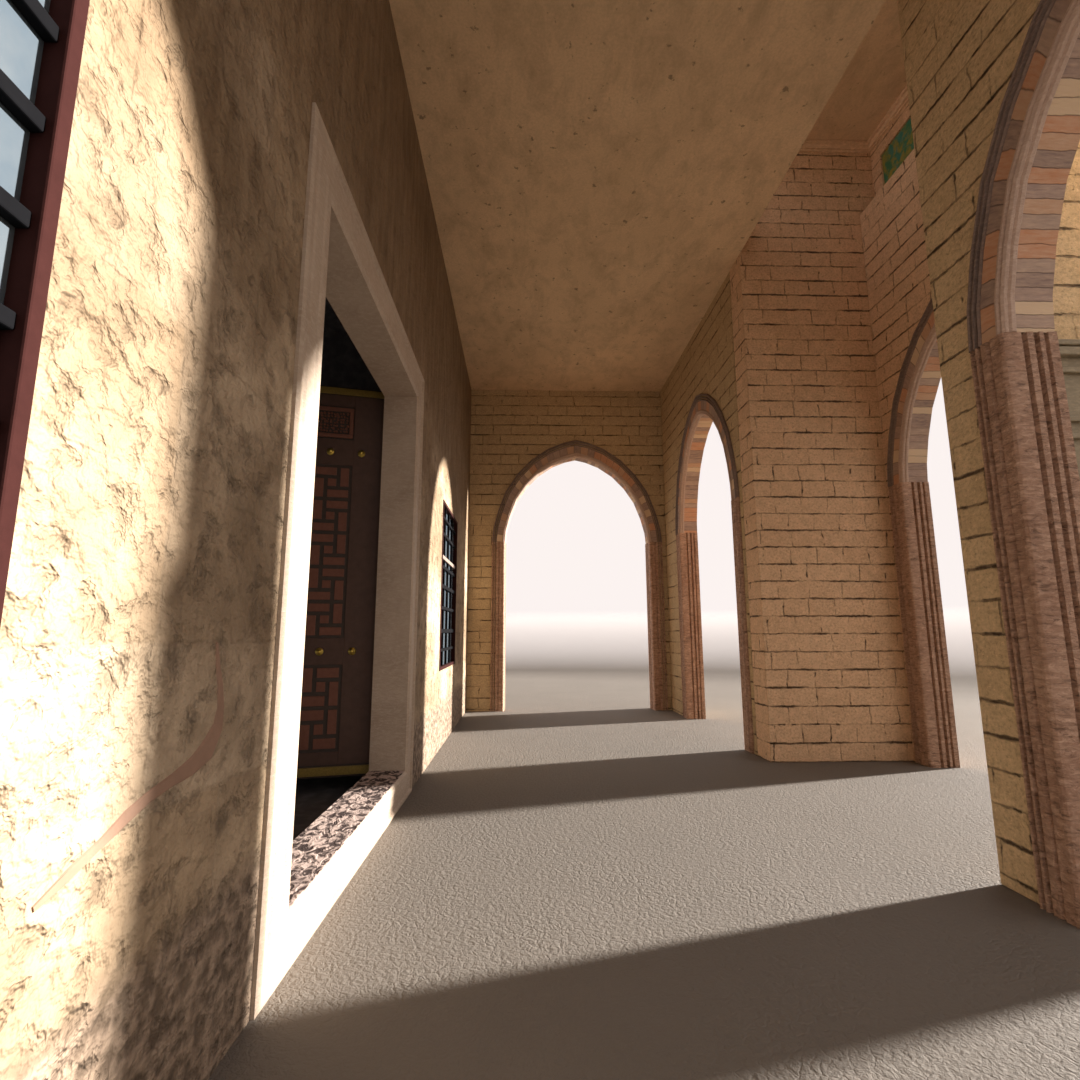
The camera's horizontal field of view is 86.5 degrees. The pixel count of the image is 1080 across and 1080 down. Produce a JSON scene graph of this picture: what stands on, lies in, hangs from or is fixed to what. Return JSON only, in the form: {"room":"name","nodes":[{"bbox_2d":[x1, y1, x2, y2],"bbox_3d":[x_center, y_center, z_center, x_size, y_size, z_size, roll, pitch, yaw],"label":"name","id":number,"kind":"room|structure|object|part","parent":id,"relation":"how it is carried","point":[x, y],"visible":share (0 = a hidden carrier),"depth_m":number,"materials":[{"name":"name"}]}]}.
{"room":"mosque","nodes":[
{"label":"mosque","id":0,"kind":"room"},
{"bbox_2d":[0,0,470,1079],"bbox_3d":[-1.470,-1.088,5.688,0.344,7.130,13.580,0,-9,-2],"label":"wall","id":1,"kind":"structure","parent":0,"point":[139,620],"depth_m":1.86,"materials":[{"name":"stone"}]},
{"bbox_2d":[0,0,89,626],"bbox_3d":[-1.175,-0.586,0.474,0.082,2.390,1.745,0,-9,-2],"label":"window","id":2,"kind":"structure","parent":1,"relation":"in","point":[42,41],"depth_m":1.33,"materials":[{"name":"red wood"}]},
{"bbox_3d":[-1.196,-0.586,0.474,0.008,2.300,1.655,0,-9,-2],"label":"pane","id":3,"kind":"part","parent":2,"relation":"part of","materials":[{"name":"clear glass"}]},
{"bbox_2d":[250,102,424,1019],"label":"door","id":4,"kind":"structure","parent":1,"relation":"in","point":[343,700],"depth_m":5.45,"materials":[{"name":"paint"}]},
{"bbox_3d":[-2.340,2.111,5.508,0.760,0.120,0.018,2,-9,-15],"label":"rail","id":5,"kind":"part","parent":4,"relation":"part of","materials":[{"name":"brown wood"}]},
{"bbox_3d":[-2.343,1.103,5.667,0.760,0.260,0.018,2,-9,-15],"label":"rail","id":6,"kind":"part","parent":4,"relation":"part of","materials":[{"name":"brown wood"}]},
{"bbox_3d":[-1.419,2.136,4.111,0.366,0.270,3.450,0,-9,-2],"label":"sill","id":7,"kind":"part","parent":4,"relation":"part of","materials":[{"name":"stone"}]},
{"bbox_3d":[-2.349,-1.255,6.045,0.654,0.233,0.029,2,-9,-15],"label":"carved panel","id":8,"kind":"part","parent":4,"relation":"part of","materials":[{"name":"brown wood"}]},
{"bbox_3d":[-2.347,-0.932,5.989,0.760,0.280,0.018,2,-9,-15],"label":"rail","id":9,"kind":"part","parent":4,"relation":"part of","materials":[{"name":"brown wood"}]},
{"bbox_3d":[-2.348,-1.253,6.037,0.740,0.330,0.022,2,-9,-15],"label":"panel frame","id":10,"kind":"part","parent":4,"relation":"part of","materials":[{"name":"brown wood"}]},
{"bbox_3d":[-2.349,-1.495,6.078,0.760,0.120,0.018,2,-9,-15],"label":"rail","id":11,"kind":"part","parent":4,"relation":"part of","materials":[{"name":"brown wood"}]},
{"bbox_2d":[439,499,457,670],"bbox_3d":[-1.431,0.739,8.854,0.082,2.390,1.760,0,-9,-2],"label":"window","id":12,"kind":"structure","parent":1,"relation":"in","point":[450,525],"depth_m":8.98,"materials":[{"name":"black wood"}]},
{"bbox_3d":[-1.453,0.739,8.853,0.008,2.300,1.670,0,-9,-2],"label":"pane","id":13,"kind":"part","parent":12,"relation":"part of","materials":[{"name":"clear glass"}]},
{"bbox_2d":[293,775,363,839],"bbox_3d":[-3.899,2.418,5.059,4.523,0.020,13.580,0,-9,-2],"label":"floor","id":14,"kind":"structure","parent":0,"point":[313,796],"depth_m":5.59,"materials":[{"name":"stone"}]},
{"bbox_2d":[324,298,345,330],"bbox_3d":[-4.010,-3.203,5.944,4.728,0.200,13.980,0,-9,-2],"label":"ceiling","id":15,"kind":"structure","parent":0,"point":[332,322],"depth_m":7.49,"materials":[{"name":"stone"}]},
{"bbox_2d":[320,331,380,390],"bbox_3d":[-3.961,-0.050,7.382,4.528,5.580,0.200,0,-9,-2],"label":"wall","id":16,"kind":"structure","parent":0,"point":[343,365],"depth_m":7.68,"materials":[{"name":"stone"}]},
{"bbox_2d":[466,390,671,710],"bbox_3d":[0.559,-0.047,12.306,4.805,7.130,0.290,0,-9,-2],"label":"wall","id":17,"kind":"structure","parent":0,"point":[510,428],"depth_m":12.46,"materials":[{"name":"brick"}]},
{"bbox_2d":[490,440,667,710],"bbox_3d":[0.785,0.663,12.190,3.600,5.690,0.350,0,-9,-2],"label":"stone arch","id":18,"kind":"object","parent":17,"relation":"attached to","point":[587,455],"visible":1,"depth_m":12.12,"materials":[{"name":"brown stone"}]},
{"bbox_3d":[0.785,-0.921,12.319,3.168,1.959,0.090,0,-9,-2],"label":"roll moulding","id":19,"kind":"part","parent":18,"relation":"part of","materials":[{"name":"stone"}]},
{"bbox_3d":[0.785,-1.062,12.326,3.600,2.240,0.080,0,-9,-2],"label":"hood moulding","id":20,"kind":"part","parent":18,"relation":"part of","materials":[{"name":"grey stone"}]},
{"bbox_2d":[389,0,885,391],"bbox_3d":[0.607,-4.481,6.282,4.515,0.350,13.570,0,-9,-2],"label":"ceiling","id":21,"kind":"structure","parent":0,"point":[597,172],"depth_m":6.34,"materials":[{"name":"paint"}]},
{"bbox_2d":[208,636,1079,1079],"bbox_3d":[0.004,1.729,-0.273,300.000,0.300,300.000,0,-9,-2],"label":"floor","id":22,"kind":"structure","parent":0,"point":[584,880],"depth_m":3.17,"materials":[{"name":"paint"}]},
{"bbox_2d":[730,152,913,761],"bbox_3d":[3.862,-1.649,7.950,2.107,8.920,0.410,0,-9,-2],"label":"wall pier","id":23,"kind":"object","parent":22,"relation":"on","point":[829,677],"visible":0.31,"depth_m":7.62,"materials":[{"name":"brick"}]},
{"bbox_2d":[660,272,757,754],"bbox_3d":[2.885,-0.400,10.107,0.290,7.130,4.299,0,-9,-2],"label":"wall","id":24,"kind":"structure","parent":0,"point":[706,365],"depth_m":10.20,"materials":[{"name":"beige brick"}]},
{"bbox_2d":[675,394,753,753],"bbox_3d":[2.889,0.272,9.587,0.350,5.640,3.280,0,-9,-2],"label":"stone arch","id":25,"kind":"object","parent":24,"relation":"attached to","point":[702,413],"visible":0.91,"depth_m":10.61,"materials":[{"name":"brown stone"}]},
{"bbox_3d":[2.765,-1.293,9.830,0.090,1.909,2.848,0,-9,-2],"label":"roll moulding","id":26,"kind":"part","parent":25,"relation":"part of","materials":[{"name":"stone"}]},
{"bbox_3d":[2.750,-1.432,9.852,0.080,2.190,3.280,0,-9,-2],"label":"hood moulding","id":27,"kind":"part","parent":25,"relation":"part of","materials":[{"name":"grey stone"}]},
{"bbox_2d":[806,0,906,140],"bbox_3d":[3.807,-6.191,6.817,2.507,0.300,4.260,0,-9,-2],"label":"ceiling","id":28,"kind":"structure","parent":0,"point":[874,78],"depth_m":7.51,"materials":[{"name":"paint"}]},
{"bbox_2d":[860,101,931,761],"bbox_3d":[4.811,-1.945,6.091,0.323,8.920,3.410,0,-9,-2],"label":"wall","id":29,"kind":"structure","parent":0,"point":[893,237],"depth_m":7.51,"materials":[{"name":"brick"}]},
{"bbox_2d":[799,85,908,152],"bbox_3d":[3.730,-5.992,6.698,2.307,0.130,3.410,0,-9,-2],"label":"crown molding","id":30,"kind":"structure","parent":29,"relation":"attached to","point":[833,146],"depth_m":8.32,"materials":[{"name":"paint"}]},
{"bbox_2d":[882,117,913,183],"bbox_3d":[4.932,-5.314,6.648,0.045,0.788,2.968,0,-9,-2],"label":"tile panel","id":31,"kind":"object","parent":29,"relation":"attached to","point":[902,145],"visible":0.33,"depth_m":7.81,"materials":[{"name":"green tile"}]},
{"bbox_2d":[887,298,959,767],"bbox_3d":[4.789,-0.328,5.815,0.350,5.640,3.320,0,-9,-2],"label":"stone arch","id":32,"kind":"object","parent":29,"relation":"attached to","point":[923,627],"visible":0.55,"depth_m":7.09,"materials":[{"name":"brown stone"}]},
{"bbox_3d":[4.650,-2.032,6.080,0.080,2.190,3.320,0,-9,-2],"label":"hood moulding","id":33,"kind":"part","parent":32,"relation":"part of","materials":[{"name":"grey stone"}]},
{"bbox_3d":[4.666,-1.893,6.058,0.090,1.909,2.888,0,-9,-2],"label":"roll moulding","id":34,"kind":"part","parent":32,"relation":"part of","materials":[{"name":"stone"}]},
{"bbox_2d":[931,0,1039,280],"bbox_3d":[3.146,-2.644,1.638,0.290,8.920,4.820,0,-9,-2],"label":"wall","id":35,"kind":"structure","parent":0,"point":[980,42],"depth_m":3.89,"materials":[{"name":"brick"}]},
{"bbox_2d":[966,0,1079,928],"bbox_3d":[3.116,-0.891,2.161,0.350,5.620,3.300,0,-9,-2],"label":"stone arch","id":36,"kind":"object","parent":35,"relation":"attached to","point":[1030,461],"visible":1,"depth_m":3.49,"materials":[{"name":"brown stone"}]},
{"bbox_3d":[2.977,-2.595,2.426,0.080,2.170,3.300,0,-9,-2],"label":"hood moulding","id":37,"kind":"part","parent":36,"relation":"part of","materials":[{"name":"grey stone"}]},
{"bbox_3d":[2.993,-2.457,2.404,0.090,1.889,2.868,0,-9,-2],"label":"roll moulding","id":38,"kind":"part","parent":36,"relation":"part of","materials":[{"name":"stone"}]},
{"bbox_2d":[897,0,1079,903],"bbox_3d":[3.976,-2.239,4.213,2.107,8.920,0.340,0,-9,-2],"label":"wall","id":39,"kind":"structure","parent":0,"point":[937,190],"depth_m":3.97,"materials":[{"name":"brick"}]},
{"bbox_2d":[1058,339,1079,478],"bbox_3d":[4.144,0.403,3.577,1.777,3.500,0.099,0,-9,-2],"label":"panelling","id":40,"kind":"object","parent":39,"relation":"attached to","point":[1069,348],"depth_m":3.77,"materials":[{"name":"beige brick"}]},
{"bbox_3d":[4.141,-1.270,3.816,1.777,0.120,0.049,0,-9,-2],"label":"cap moulding","id":41,"kind":"part","parent":40,"relation":"part of","materials":[{"name":"beige stone"}]}
]}

